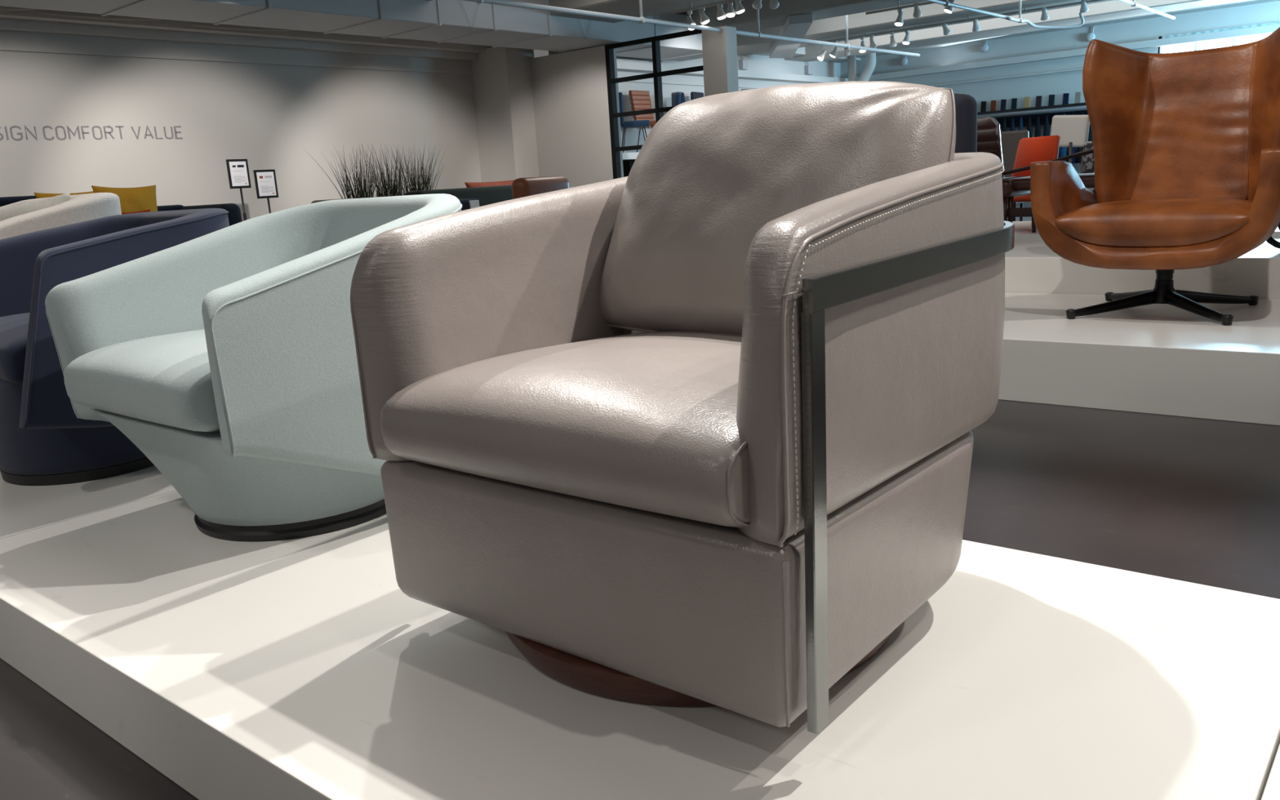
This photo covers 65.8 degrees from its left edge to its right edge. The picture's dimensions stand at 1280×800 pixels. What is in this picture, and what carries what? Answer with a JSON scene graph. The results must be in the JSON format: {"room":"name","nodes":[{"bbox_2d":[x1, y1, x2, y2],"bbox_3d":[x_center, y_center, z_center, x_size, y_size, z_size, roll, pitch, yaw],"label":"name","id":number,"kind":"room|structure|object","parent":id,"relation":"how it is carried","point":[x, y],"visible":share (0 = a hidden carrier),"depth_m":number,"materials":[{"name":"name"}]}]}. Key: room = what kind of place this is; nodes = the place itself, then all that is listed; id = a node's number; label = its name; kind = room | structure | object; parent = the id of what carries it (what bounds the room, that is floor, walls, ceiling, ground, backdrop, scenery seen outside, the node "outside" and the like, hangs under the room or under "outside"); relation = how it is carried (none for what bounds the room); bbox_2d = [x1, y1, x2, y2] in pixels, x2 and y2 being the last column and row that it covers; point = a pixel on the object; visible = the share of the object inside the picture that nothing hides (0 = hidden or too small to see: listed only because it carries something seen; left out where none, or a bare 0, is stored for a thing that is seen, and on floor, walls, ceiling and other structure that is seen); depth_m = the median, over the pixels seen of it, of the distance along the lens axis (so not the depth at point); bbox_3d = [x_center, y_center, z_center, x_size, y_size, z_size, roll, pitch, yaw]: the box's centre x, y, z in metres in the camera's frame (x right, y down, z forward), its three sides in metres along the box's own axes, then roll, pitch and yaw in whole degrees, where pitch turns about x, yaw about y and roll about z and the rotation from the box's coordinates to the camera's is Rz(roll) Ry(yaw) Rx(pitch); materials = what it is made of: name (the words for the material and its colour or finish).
{"room":"store","nodes":[
{"label":"store","id":0,"kind":"room"},
{"bbox_2d":[0,45,492,221],"bbox_3d":[-7.023,-2.959,10.956,0.200,3.600,14.600,7,16,39],"label":"wall","id":1,"kind":"structure","parent":0,"point":[284,119],"depth_m":12.70,"materials":[{"name":"grey paint"}]},
{"bbox_2d":[0,125,37,141],"bbox_3d":[-7.000,-2.918,10.824,0.008,0.170,0.734,7,16,39],"label":"lettering","id":2,"kind":"object","parent":1,"relation":"attached to","point":[12,126],"depth_m":10.96,"materials":[{"name":"grey"}]},
{"bbox_2d":[0,8,38,10],"bbox_3d":[-6.776,-4.055,10.038,1.314,0.155,0.188,-11,15,-31],"label":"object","id":3,"kind":"object","parent":1,"relation":"attached to","point":[1,9],"visible":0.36,"depth_m":10.29,"materials":[{"name":"grey metal"}]},
{"bbox_2d":[42,125,124,140],"bbox_3d":[-6.438,-3.102,11.482,0.008,0.163,0.894,7,16,39],"label":"lettering","id":4,"kind":"object","parent":1,"relation":"attached to","point":[45,126],"depth_m":11.46,"materials":[{"name":"grey"}]},
{"bbox_2d":[37,12,160,20],"bbox_3d":[-5.950,-4.322,11.006,1.314,0.155,0.188,-11,15,-31],"label":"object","id":5,"kind":"object","parent":1,"relation":"attached to","point":[41,13],"visible":0.52,"depth_m":11.01,"materials":[{"name":"grey metal"}]},
{"bbox_2d":[130,125,182,139],"bbox_3d":[-5.906,-3.271,12.106,0.008,0.170,0.611,7,16,39],"label":"lettering","id":6,"kind":"object","parent":1,"relation":"attached to","point":[147,127],"depth_m":12.10,"materials":[{"name":"grey"}]},
{"bbox_2d":[191,24,293,31],"bbox_3d":[-4.870,-4.671,12.272,1.314,0.155,0.188,-11,15,-31],"label":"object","id":7,"kind":"object","parent":1,"relation":"attached to","point":[197,25],"visible":0.54,"depth_m":12.28,"materials":[{"name":"grey metal"}]},
{"bbox_2d":[0,5,486,75],"bbox_3d":[-6.899,-4.156,10.177,0.750,0.945,14.090,7,16,39],"label":"ceiling beam","id":8,"kind":"structure","parent":1,"relation":"attached to","point":[24,31],"depth_m":12.41,"materials":[{"name":"grey paint"}]},
{"bbox_2d":[471,47,539,182],"bbox_3d":[-2.103,-4.074,15.979,0.823,3.000,0.610,7,16,39],"label":"wall","id":9,"kind":"structure","parent":0,"point":[504,106],"depth_m":15.62,"materials":[{"name":"grey paint"}]},
{"bbox_2d":[471,46,507,74],"bbox_3d":[-2.374,-5.304,15.449,0.845,0.340,0.020,7,16,39],"label":"trim","id":10,"kind":"structure","parent":9,"relation":"attached to","point":[493,59],"depth_m":15.40,"materials":[{"name":"grey paint"}]},
{"bbox_2d":[548,0,727,22],"bbox_3d":[6.858,-4.628,7.479,23.750,0.500,1.350,7,16,39],"label":"trim","id":11,"kind":"structure","parent":9,"relation":"attached to","point":[621,7],"depth_m":13.12,"materials":[{"name":"grey paint"}]},
{"bbox_2d":[529,45,623,187],"bbox_3d":[-0.964,-3.947,15.486,1.577,2.830,0.250,7,16,39],"label":"wall partition","id":12,"kind":"structure","parent":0,"point":[570,94],"depth_m":15.25,"materials":[{"name":"grey paint"}]},
{"bbox_2d":[604,29,703,179],"bbox_3d":[0.280,-3.775,14.370,1.780,2.830,0.100,7,16,39],"label":"shelving unit","id":13,"kind":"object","parent":12,"relation":"in","point":[657,74],"depth_m":14.40,"materials":[{"name":"black paint"}]},
{"bbox_2d":[0,201,1279,799],"bbox_3d":[5.551,-0.992,7.414,25.000,0.200,24.500,7,16,39],"label":"floor","id":14,"kind":"structure","parent":0,"point":[1197,500],"depth_m":2.44,"materials":[{"name":"concrete"}]},
{"bbox_2d":[0,465,176,538],"bbox_3d":[-2.119,0.185,3.441,2.436,0.153,1.220,7,16,39],"label":"display platform","id":15,"kind":"object","parent":14,"relation":"on","point":[23,508],"visible":0.02,"depth_m":2.59,"materials":[{"name":"white laminate"}]},
{"bbox_2d":[0,192,121,239],"bbox_3d":[-2.406,-0.344,3.699,0.818,0.798,0.871,7,16,39],"label":"tub chair","id":16,"kind":"object","parent":15,"relation":"on","point":[87,206],"visible":0.17,"depth_m":3.49,"materials":[{"name":"beige fabric"}]},
{"bbox_2d":[0,191,70,221],"bbox_3d":[-2.362,-0.587,3.750,0.478,0.371,0.237,-5,13,-6],"label":"throw pillow","id":17,"kind":"object","parent":16,"relation":"on","point":[6,213],"visible":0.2,"depth_m":3.75,"materials":[{"name":"fabric"}]},
{"bbox_2d":[0,208,229,485],"bbox_3d":[-1.603,-0.179,2.929,0.764,0.716,0.699,7,16,39],"label":"swivel chair","id":18,"kind":"object","parent":15,"relation":"on","point":[43,441],"visible":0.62,"depth_m":2.67,"materials":[{"name":"blue fabric"}]},
{"bbox_2d":[0,312,29,384],"bbox_3d":[-1.653,-0.174,2.868,0.570,0.172,0.520,7,16,39],"label":"seat cushion","id":19,"kind":"object","parent":18,"relation":"on","point":[14,326],"depth_m":2.53,"materials":[{"name":"blue fabric"}]},
{"bbox_2d":[226,159,251,220],"bbox_3d":[-4.843,-2.230,12.137,0.280,1.405,0.280,7,16,39],"label":"sign stand","id":20,"kind":"object","parent":14,"relation":"on","point":[237,170],"visible":0.89,"depth_m":12.02,"materials":[{"name":"black plastic"}]},
{"bbox_2d":[253,169,278,213],"bbox_3d":[-4.622,-2.235,12.407,0.280,1.270,0.285,7,16,39],"label":"sign stand","id":21,"kind":"object","parent":14,"relation":"on","point":[265,181],"visible":0.84,"depth_m":12.30,"materials":[{"name":"black plastic"}]},
{"bbox_2d":[315,143,444,199],"bbox_3d":[-2.739,-2.034,10.656,0.554,1.414,1.710,7,16,39],"label":"plant","id":22,"kind":"object","parent":14,"relation":"on","point":[393,190],"visible":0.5,"depth_m":10.55,"materials":[{"name":"green plant"}]},
{"bbox_2d":[404,185,512,206],"bbox_3d":[-1.688,-1.557,9.421,1.015,0.895,1.680,7,16,39],"label":"sofa","id":23,"kind":"object","parent":14,"relation":"on","point":[488,195],"visible":0.19,"depth_m":8.92,"materials":[{"name":"black fabric"}]},
{"bbox_2d":[464,179,515,187],"bbox_3d":[-1.457,-2.065,9.876,0.169,0.240,0.720,7,16,39],"label":"throw pillow","id":24,"kind":"object","parent":23,"relation":"on","point":[468,184],"visible":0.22,"depth_m":9.75,"materials":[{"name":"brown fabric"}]},
{"bbox_2d":[458,198,479,210],"bbox_3d":[-1.196,-0.774,5.939,0.413,0.825,0.400,7,16,39],"label":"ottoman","id":25,"kind":"object","parent":14,"relation":"on","point":[469,203],"visible":0.09,"depth_m":5.81,"materials":[{"name":"blue fabric"}]},
{"bbox_2d":[511,175,569,199],"bbox_3d":[-0.940,-1.276,7.852,0.700,0.940,0.620,7,16,39],"label":"lounge chair","id":26,"kind":"object","parent":14,"relation":"on","point":[521,187],"visible":0.23,"depth_m":7.46,"materials":[{"name":"brown leather"}]},
{"bbox_2d":[622,152,639,177],"bbox_3d":[1.966,-4.098,18.888,0.990,1.295,8.300,7,16,39],"label":"display shelf","id":27,"kind":"object","parent":14,"relation":"on","point":[628,158],"visible":0.02,"depth_m":16.03,"materials":[{"name":"white plastic"}]},
{"bbox_2d":[618,92,650,152],"bbox_3d":[-0.091,-4.522,16.171,0.502,0.962,0.420,-5,13,-5],"label":"dining chair","id":28,"kind":"object","parent":27,"relation":"on","point":[624,125],"visible":0.79,"depth_m":15.97,"materials":[{"name":"blue fabric"}]},
{"bbox_2d":[628,90,656,152],"bbox_3d":[0.215,-4.678,16.620,0.574,1.034,0.500,6,16,37],"label":"dining chair","id":29,"kind":"object","parent":27,"relation":"on","point":[639,100],"visible":0.66,"depth_m":16.61,"materials":[{"name":"brown leather"}]},
{"bbox_2d":[671,92,685,106],"bbox_3d":[0.853,-4.883,17.387,0.560,1.022,0.585,0,13,15],"label":"dining chair","id":30,"kind":"object","parent":27,"relation":"on","point":[677,98],"visible":0.24,"depth_m":17.19,"materials":[{"name":"blue fabric"}]},
{"bbox_2d":[690,91,703,100],"bbox_3d":[1.241,-5.029,17.867,0.490,1.052,0.420,4,15,31],"label":"dining chair","id":31,"kind":"object","parent":27,"relation":"on","point":[694,95],"visible":0.2,"depth_m":17.77,"materials":[{"name":"blue fabric"}]},
{"bbox_2d":[0,490,1279,799],"bbox_3d":[-0.240,0.413,1.900,2.436,0.153,1.220,7,16,39],"label":"display platform","id":32,"kind":"object","parent":14,"relation":"on","point":[301,668],"visible":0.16,"depth_m":1.46,"materials":[{"name":"white laminate"}]},
{"bbox_2d":[44,193,462,541],"bbox_3d":[-0.851,-0.100,2.361,0.792,0.719,0.785,7,16,39],"label":"swivel chair","id":33,"kind":"object","parent":32,"relation":"on","point":[227,356],"visible":0.87,"depth_m":2.10,"materials":[{"name":"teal fabric"}]},
{"bbox_2d":[63,328,219,431],"bbox_3d":[-0.921,-0.071,2.274,0.583,0.176,0.555,7,16,39],"label":"seat cushion","id":34,"kind":"object","parent":33,"relation":"on","point":[140,380],"depth_m":2.07,"materials":[{"name":"teal fabric"}]},
{"bbox_2d":[350,152,1014,733],"bbox_3d":[0.114,-0.009,1.648,0.828,0.735,0.870,7,16,39],"label":"swivel chair","id":35,"kind":"object","parent":32,"relation":"on","point":[738,523],"visible":0.85,"depth_m":1.33,"materials":[{"name":"beige leather"}]},
{"bbox_2d":[380,331,750,527],"bbox_3d":[0.079,0.004,1.590,0.656,0.208,0.734,7,16,39],"label":"seat cushion","id":36,"kind":"object","parent":35,"relation":"on","point":[518,428],"depth_m":1.34,"materials":[{"name":"beige leather"}]},
{"bbox_2d":[600,80,955,334],"bbox_3d":[0.211,-0.317,1.700,0.652,0.430,0.303,9,18,44],"label":"cushion","id":37,"kind":"object","parent":35,"relation":"on","point":[713,170],"visible":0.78,"depth_m":1.62,"materials":[{"name":"beige leather"}]},
{"bbox_2d":[702,26,738,97],"bbox_3d":[1.155,-3.671,13.733,0.390,2.800,0.260,7,16,39],"label":"column","id":38,"kind":"structure","parent":14,"relation":"on","point":[720,64],"depth_m":13.41,"materials":[{"name":"grey paint"}]},
{"bbox_2d":[847,52,875,81],"bbox_3d":[4.859,-6.013,21.601,0.204,3.500,0.792,-10,14,-28],"label":"riser pipe","id":39,"kind":"object","parent":14,"relation":"on","point":[869,68],"visible":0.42,"depth_m":21.25,"materials":[{"name":"white metal"}]},
{"bbox_2d":[1000,129,1029,221],"bbox_3d":[3.698,-2.168,10.136,0.390,1.130,0.480,7,16,39],"label":"accent chair","id":40,"kind":"object","parent":14,"relation":"on","point":[1010,140],"visible":0.12,"depth_m":10.16,"materials":[{"name":"grey leather"}]},
{"bbox_2d":[1007,135,1060,221],"bbox_3d":[3.322,-1.730,8.507,0.450,1.030,0.597,7,16,39],"label":"accent chair","id":41,"kind":"object","parent":14,"relation":"on","point":[1042,148],"visible":0.34,"depth_m":8.56,"materials":[{"name":"red fabric"}]},
{"bbox_2d":[1050,115,1089,173],"bbox_3d":[3.955,-2.044,9.280,0.345,1.229,0.480,7,16,39],"label":"accent chair","id":42,"kind":"object","parent":14,"relation":"on","point":[1073,131],"visible":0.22,"depth_m":9.26,"materials":[{"name":"white fabric"}]},
{"bbox_2d":[1082,141,1095,194],"bbox_3d":[3.476,-1.520,7.696,0.450,0.955,0.500,7,16,39],"label":"accent chair","id":43,"kind":"object","parent":14,"relation":"on","point":[1088,166],"visible":0.13,"depth_m":7.76,"materials":[{"name":"fabric"}]},
{"bbox_2d":[998,292,1279,426],"bbox_3d":[2.650,-0.132,3.369,8.600,0.230,1.278,7,16,39],"label":"display platform","id":44,"kind":"object","parent":14,"relation":"on","point":[1166,359],"visible":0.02,"depth_m":3.44,"materials":[{"name":"white laminate"}]},
{"bbox_2d":[953,93,977,153],"bbox_3d":[1.110,-0.763,4.021,0.390,0.900,0.410,7,16,39],"label":"chair","id":45,"kind":"object","parent":44,"relation":"on","point":[966,105],"visible":0.08,"depth_m":3.88,"materials":[{"name":"grey fabric"}]},
{"bbox_2d":[1030,26,1279,324],"bbox_3d":[2.067,-0.883,3.863,0.860,1.085,0.711,7,16,39],"label":"chair","id":46,"kind":"object","parent":44,"relation":"on","point":[1186,144],"visible":1,"depth_m":3.87,"materials":[{"name":"brown leather"}]},
{"bbox_2d":[1055,198,1253,248],"bbox_3d":[2.034,-0.672,3.845,0.684,0.215,0.555,7,16,39],"label":"seat cushion","id":47,"kind":"object","parent":46,"relation":"on","point":[1080,223],"depth_m":3.65,"materials":[{"name":"brown leather"}]},
{"bbox_2d":[1004,239,1279,298],"bbox_3d":[3.351,-0.443,4.179,8.600,0.400,0.938,7,16,39],"label":"display platform","id":48,"kind":"object","parent":14,"relation":"on","point":[1030,266],"visible":0.02,"depth_m":4.51,"materials":[{"name":"white laminate"}]},
{"bbox_2d":[1266,222,1279,248],"bbox_3d":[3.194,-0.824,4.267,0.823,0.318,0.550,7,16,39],"label":"chair","id":49,"kind":"object","parent":48,"relation":"on","point":[1271,241],"visible":0.25,"depth_m":4.34,"materials":[{"name":"black metal"}]},
{"bbox_2d":[1012,221,1279,241],"bbox_3d":[3.918,-0.832,5.763,9.800,0.400,1.300,7,16,39],"label":"display platform","id":50,"kind":"object","parent":14,"relation":"on","point":[1023,229],"visible":0.02,"depth_m":6.18,"materials":[{"name":"white laminate"}]},
{"bbox_2d":[977,116,1030,221],"bbox_3d":[2.316,-1.558,6.791,0.800,0.760,0.993,7,16,39],"label":"lounge chair","id":51,"kind":"object","parent":50,"relation":"on","point":[988,134],"visible":0.27,"depth_m":6.85,"materials":[{"name":"brown leather"}]},
{"bbox_2d":[1002,148,1095,232],"bbox_3d":[2.766,-1.347,6.272,0.926,0.522,0.594,7,16,39],"label":"lounge chair","id":52,"kind":"object","parent":50,"relation":"on","point":[1021,184],"visible":0.27,"depth_m":6.21,"materials":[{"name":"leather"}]},
{"bbox_2d":[1004,173,1095,191],"bbox_3d":[2.746,-1.390,6.287,0.870,0.080,0.580,7,16,39],"label":"seat cushion","id":53,"kind":"object","parent":52,"relation":"on","point":[1021,184],"depth_m":6.19,"materials":[{"name":"red leather"}]},
{"bbox_2d":[1261,743,1279,799],"bbox_3d":[1.637,0.641,0.360,2.434,0.153,1.220,7,16,39],"label":"display platform","id":54,"kind":"object","parent":14,"relation":"on","point":[1272,789],"visible":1,"depth_m":1.14,"materials":[{"name":"white laminate"}]},
{"bbox_3d":[-3.908,-0.680,7.884,1.700,0.120,3.350,7,16,39],"label":"display platform","id":55,"kind":"object","parent":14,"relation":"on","visible":0},
{"bbox_2d":[0,195,242,226],"bbox_3d":[-4.260,-1.086,7.434,0.950,0.910,2.300,7,16,39],"label":"sofa","id":56,"kind":"object","parent":55,"relation":"on","point":[234,215],"visible":0.16,"depth_m":7.88,"materials":[{"name":"blue fabric"}]},
{"bbox_2d":[34,191,93,198],"bbox_3d":[-4.255,-1.377,7.471,0.160,0.396,0.500,7,16,39],"label":"throw pillow","id":57,"kind":"object","parent":56,"relation":"on","point":[37,195],"visible":0.07,"depth_m":7.32,"materials":[{"name":"yellow fabric"}]},
{"bbox_2d":[91,185,157,213],"bbox_3d":[-3.920,-1.422,7.603,0.173,0.464,0.495,7,16,39],"label":"throw pillow","id":58,"kind":"object","parent":56,"relation":"on","point":[140,198],"visible":0.39,"depth_m":7.57,"materials":[{"name":"yellow fabric"}]},
{"bbox_2d":[548,50,840,152],"bbox_3d":[1.605,-5.334,19.224,0.200,3.600,9.150,7,16,39],"label":"wall","id":59,"kind":"structure","parent":0,"point":[756,63],"depth_m":18.09,"materials":[{"name":"grey paint"}]},
{"bbox_2d":[616,47,860,88],"bbox_3d":[1.803,-6.520,18.735,0.500,1.100,9.140,7,16,39],"label":"trim","id":60,"kind":"structure","parent":59,"relation":"attached to","point":[746,79],"depth_m":19.18,"materials":[{"name":"grey paint"}]},
{"bbox_2d":[738,55,747,70],"bbox_3d":[2.014,-6.610,19.296,0.100,0.325,0.181,7,16,39],"label":"junction box","id":61,"kind":"object","parent":59,"relation":"attached to","point":[743,64],"visible":0.93,"depth_m":19.25,"materials":[{"name":"grey metal"}]},
{"bbox_2d":[769,13,812,57],"bbox_3d":[2.507,-6.113,16.807,0.446,0.120,4.660,-2,13,6],"label":"duct","id":62,"kind":"object","parent":59,"relation":"hanging from","point":[797,26],"visible":0.86,"depth_m":15.78,"materials":[{"name":"grey metal"}]},
{"bbox_2d":[675,0,925,31],"bbox_3d":[8.922,-5.218,9.552,23.300,0.500,0.900,7,16,39],"label":"trim","id":63,"kind":"structure","parent":59,"relation":"attached to","point":[769,18],"depth_m":14.72,"materials":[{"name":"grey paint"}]},
{"bbox_2d":[804,62,813,75],"bbox_3d":[3.603,-7.123,21.157,0.100,0.325,0.181,7,16,39],"label":"junction box","id":64,"kind":"object","parent":59,"relation":"attached to","point":[808,69],"visible":0.94,"depth_m":21.12,"materials":[{"name":"grey metal"}]},
{"bbox_2d":[736,0,1114,56],"bbox_3d":[10.574,-5.751,11.487,23.300,0.500,1.300,7,16,39],"label":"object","id":65,"kind":"structure","parent":59,"relation":"attached to","point":[859,24],"depth_m":16.26,"materials":[{"name":"grey paint"}]},
{"bbox_2d":[784,0,1249,62],"bbox_3d":[12.226,-6.285,13.423,23.300,0.500,0.900,7,16,39],"label":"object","id":66,"kind":"structure","parent":59,"relation":"attached to","point":[1110,10],"depth_m":17.64,"materials":[{"name":"grey paint"}]},
{"bbox_2d":[840,0,1279,173],"bbox_3d":[13.622,-5.195,15.286,23.300,3.600,0.200,7,16,39],"label":"wall","id":67,"kind":"structure","parent":0,"point":[1057,84],"depth_m":19.67,"materials":[{"name":"grey paint"}]},
{"bbox_2d":[977,102,1093,163],"bbox_3d":[8.066,-5.212,19.517,4.800,1.120,0.535,7,16,39],"label":"rack","id":68,"kind":"object","parent":67,"relation":"attached to","point":[1043,115],"visible":0.16,"depth_m":19.49,"materials":[{"name":"black metal"}]},
{"bbox_2d":[977,102,1085,115],"bbox_3d":[8.064,-5.738,19.437,4.800,0.060,0.440,7,16,39],"label":"shelf","id":69,"kind":"object","parent":68,"relation":"attached to","point":[1078,104],"depth_m":19.44,"materials":[{"name":"black plastic"}]},
{"bbox_2d":[1062,93,1069,104],"bbox_3d":[8.313,-5.872,19.325,0.115,0.225,0.025,7,16,39],"label":"swatch","id":70,"kind":"object","parent":68,"relation":"on","point":[1065,96],"visible":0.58,"depth_m":19.31,"materials":[{"name":"blue"}]},
{"bbox_2d":[1074,92,1081,103],"bbox_3d":[8.487,-5.851,19.182,0.115,0.225,0.025,7,16,39],"label":"swatch","id":71,"kind":"object","parent":68,"relation":"on","point":[1077,95],"visible":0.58,"depth_m":19.17,"materials":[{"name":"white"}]},
{"bbox_2d":[845,0,1279,86],"bbox_3d":[13.373,-6.161,14.761,23.200,0.900,0.500,7,16,39],"label":"trim","id":72,"kind":"structure","parent":67,"relation":"attached to","point":[1266,29],"depth_m":19.15,"materials":[{"name":"grey paint"}]},
{"bbox_2d":[1085,26,1095,41],"bbox_3d":[9.064,-6.978,18.476,1.380,0.394,0.090,7,16,39],"label":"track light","id":73,"kind":"object","parent":67,"relation":"attached to","point":[1091,36],"visible":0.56,"depth_m":18.85,"materials":[{"name":"grey paint"}]},
{"bbox_2d":[1158,21,1279,53],"bbox_3d":[11.224,-6.032,17.030,4.200,0.960,0.186,7,16,39],"label":"window","id":74,"kind":"structure","parent":67,"relation":"in","point":[1242,40],"depth_m":17.77,"materials":[{"name":"white"}]},
{"bbox_3d":[5.324,-4.695,6.588,25.000,0.200,24.500,7,16,39],"label":"ceiling","id":75,"kind":"structure","parent":0,"visible":0},
{"bbox_2d":[462,0,919,57],"bbox_3d":[-1.117,-4.644,10.622,0.074,0.880,19.300,7,16,39],"label":"ceiling pipe","id":76,"kind":"object","parent":75,"relation":"hanging from","point":[641,20],"visible":0.99,"depth_m":12.43,"materials":[{"name":"white metal"}]},
{"bbox_2d":[660,0,743,16],"bbox_3d":[1.536,-5.322,12.268,3.280,0.592,0.036,7,16,39],"label":"track","id":77,"kind":"object","parent":75,"relation":"hanging from","point":[691,8],"visible":1,"depth_m":13.00,"materials":[{"name":"black metal"}]},
{"bbox_2d":[686,10,696,30],"bbox_3d":[0.668,-5.026,13.101,0.162,0.252,0.135,7,16,39],"label":"track light","id":78,"kind":"object","parent":77,"relation":"attached to","point":[690,21],"visible":0.65,"depth_m":13.10,"materials":[{"name":"white plastic"}]},
{"bbox_2d":[698,7,710,24],"bbox_3d":[0.844,-5.021,12.940,0.137,0.212,0.125,7,16,39],"label":"track light","id":79,"kind":"object","parent":77,"relation":"attached to","point":[704,19],"visible":1,"depth_m":12.90,"materials":[{"name":"white plastic"}]},
{"bbox_2d":[716,3,726,19],"bbox_3d":[1.050,-5.012,12.767,0.125,0.195,0.125,7,16,39],"label":"track light","id":80,"kind":"object","parent":77,"relation":"attached to","point":[721,15],"visible":1,"depth_m":12.73,"materials":[{"name":"white plastic"}]},
{"bbox_2d":[725,2,735,17],"bbox_3d":[1.159,-5.008,12.678,0.125,0.194,0.125,7,16,39],"label":"track light","id":81,"kind":"object","parent":77,"relation":"attached to","point":[731,12],"visible":1,"depth_m":12.66,"materials":[{"name":"white plastic"}]},
{"bbox_2d":[734,0,745,13],"bbox_3d":[1.270,-5.012,12.579,0.127,0.194,0.125,7,16,39],"label":"track light","id":82,"kind":"object","parent":77,"relation":"attached to","point":[740,9],"visible":1,"depth_m":12.55,"materials":[{"name":"white plastic"}]},
{"bbox_2d":[751,0,761,9],"bbox_3d":[1.472,-5.008,12.424,0.125,0.196,0.140,7,16,39],"label":"track light","id":83,"kind":"object","parent":77,"relation":"attached to","point":[757,5],"visible":1,"depth_m":12.39,"materials":[{"name":"white plastic"}]},
{"bbox_2d":[769,0,779,9],"bbox_3d":[1.653,-4.950,12.272,0.150,0.196,0.125,7,16,39],"label":"track light","id":84,"kind":"object","parent":77,"relation":"attached to","point":[774,4],"visible":1,"depth_m":12.24,"materials":[{"name":"white plastic"}]},
{"bbox_2d":[865,0,951,14],"bbox_3d":[4.282,-5.713,13.309,2.720,0.612,0.036,7,16,39],"label":"track","id":85,"kind":"object","parent":75,"relation":"hanging from","point":[926,2],"visible":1,"depth_m":13.89,"materials":[{"name":"black metal"}]},
{"bbox_2d":[894,8,903,26],"bbox_3d":[3.648,-5.389,13.945,0.125,0.228,0.129,7,16,39],"label":"track light","id":86,"kind":"object","parent":85,"relation":"attached to","point":[899,22],"visible":1,"depth_m":13.92,"materials":[{"name":"white plastic"}]},
{"bbox_2d":[912,2,922,17],"bbox_3d":[3.856,-5.414,13.753,0.125,0.195,0.125,7,16,39],"label":"track light","id":87,"kind":"object","parent":85,"relation":"attached to","point":[917,13],"visible":1,"depth_m":13.71,"materials":[{"name":"white plastic"}]},
{"bbox_2d":[943,0,955,13],"bbox_3d":[4.210,-5.365,13.469,0.146,0.196,0.125,7,16,39],"label":"track light","id":88,"kind":"object","parent":85,"relation":"attached to","point":[947,9],"visible":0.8,"depth_m":13.44,"materials":[{"name":"white plastic"}]},
{"bbox_2d":[799,0,1106,46],"bbox_3d":[5.899,-6.289,15.329,8.050,0.562,0.036,7,16,39],"label":"track","id":89,"kind":"object","parent":75,"relation":"hanging from","point":[1086,1],"visible":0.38,"depth_m":16.01,"materials":[{"name":"white metal"}]},
{"bbox_2d":[817,44,826,61],"bbox_3d":[3.241,-6.202,17.644,0.165,0.302,0.124,-1,13,11],"label":"track light","id":90,"kind":"object","parent":89,"relation":"attached to","point":[820,57],"visible":0.97,"depth_m":17.63,"materials":[{"name":"white plastic"}]},
{"bbox_2d":[889,31,897,47],"bbox_3d":[4.286,-6.097,16.758,0.125,0.247,0.125,7,16,39],"label":"track light","id":91,"kind":"object","parent":89,"relation":"attached to","point":[892,43],"visible":1,"depth_m":16.72,"materials":[{"name":"white plastic"}]},
{"bbox_2d":[902,30,910,44],"bbox_3d":[4.467,-6.086,16.614,0.125,0.228,0.129,7,16,39],"label":"track light","id":92,"kind":"object","parent":89,"relation":"attached to","point":[906,40],"visible":1,"depth_m":16.59,"materials":[{"name":"white plastic"}]},
{"bbox_2d":[941,22,951,35],"bbox_3d":[4.998,-6.045,16.137,0.130,0.195,0.154,7,16,39],"label":"track light","id":93,"kind":"object","parent":89,"relation":"attached to","point":[946,30],"visible":1,"depth_m":16.10,"materials":[{"name":"white plastic"}]},
{"bbox_2d":[972,18,980,31],"bbox_3d":[5.385,-5.995,15.847,0.125,0.194,0.124,7,16,39],"label":"track light","id":94,"kind":"object","parent":89,"relation":"attached to","point":[975,28],"visible":1,"depth_m":15.81,"materials":[{"name":"white plastic"}]},
{"bbox_2d":[1040,7,1048,20],"bbox_3d":[6.207,-5.915,15.168,0.125,0.194,0.124,7,16,39],"label":"track light","id":95,"kind":"object","parent":89,"relation":"attached to","point":[1045,16],"visible":1,"depth_m":15.13,"materials":[{"name":"white plastic"}]},
{"bbox_2d":[1080,0,1088,13],"bbox_3d":[6.644,-5.891,14.801,0.124,0.194,0.124,7,16,39],"label":"track light","id":96,"kind":"object","parent":89,"relation":"attached to","point":[1084,8],"visible":1,"depth_m":14.76,"materials":[{"name":"white plastic"}]},
{"bbox_2d":[922,0,1084,29],"bbox_3d":[0.744,-4.232,8.300,0.555,0.896,18.039,7,16,39],"label":"ceiling pipe","id":97,"kind":"object","parent":75,"relation":"hanging from","point":[946,3],"visible":1,"depth_m":13.72,"materials":[{"name":"white metal"}]},
{"bbox_2d":[1117,0,1175,19],"bbox_3d":[2.020,-4.211,7.795,0.064,0.870,18.900,7,16,39],"label":"light","id":98,"kind":"object","parent":75,"relation":"hanging from","point":[1133,3],"visible":1,"depth_m":13.64,"materials":[{"name":"white"}]},
{"bbox_3d":[-0.370,-2.295,-0.989,23.750,0.500,1.400,7,16,39],"label":"trim","id":99,"kind":"structure","parent":75,"relation":"attached to","visible":0},
{"bbox_2d":[0,0,702,61],"bbox_3d":[-4.138,-4.414,10.779,1.174,0.574,16.600,7,16,39],"label":"air duct","id":100,"kind":"object","parent":99,"relation":"hanging from","point":[452,21],"visible":0.7,"depth_m":12.02,"materials":[{"name":"grey metal"}]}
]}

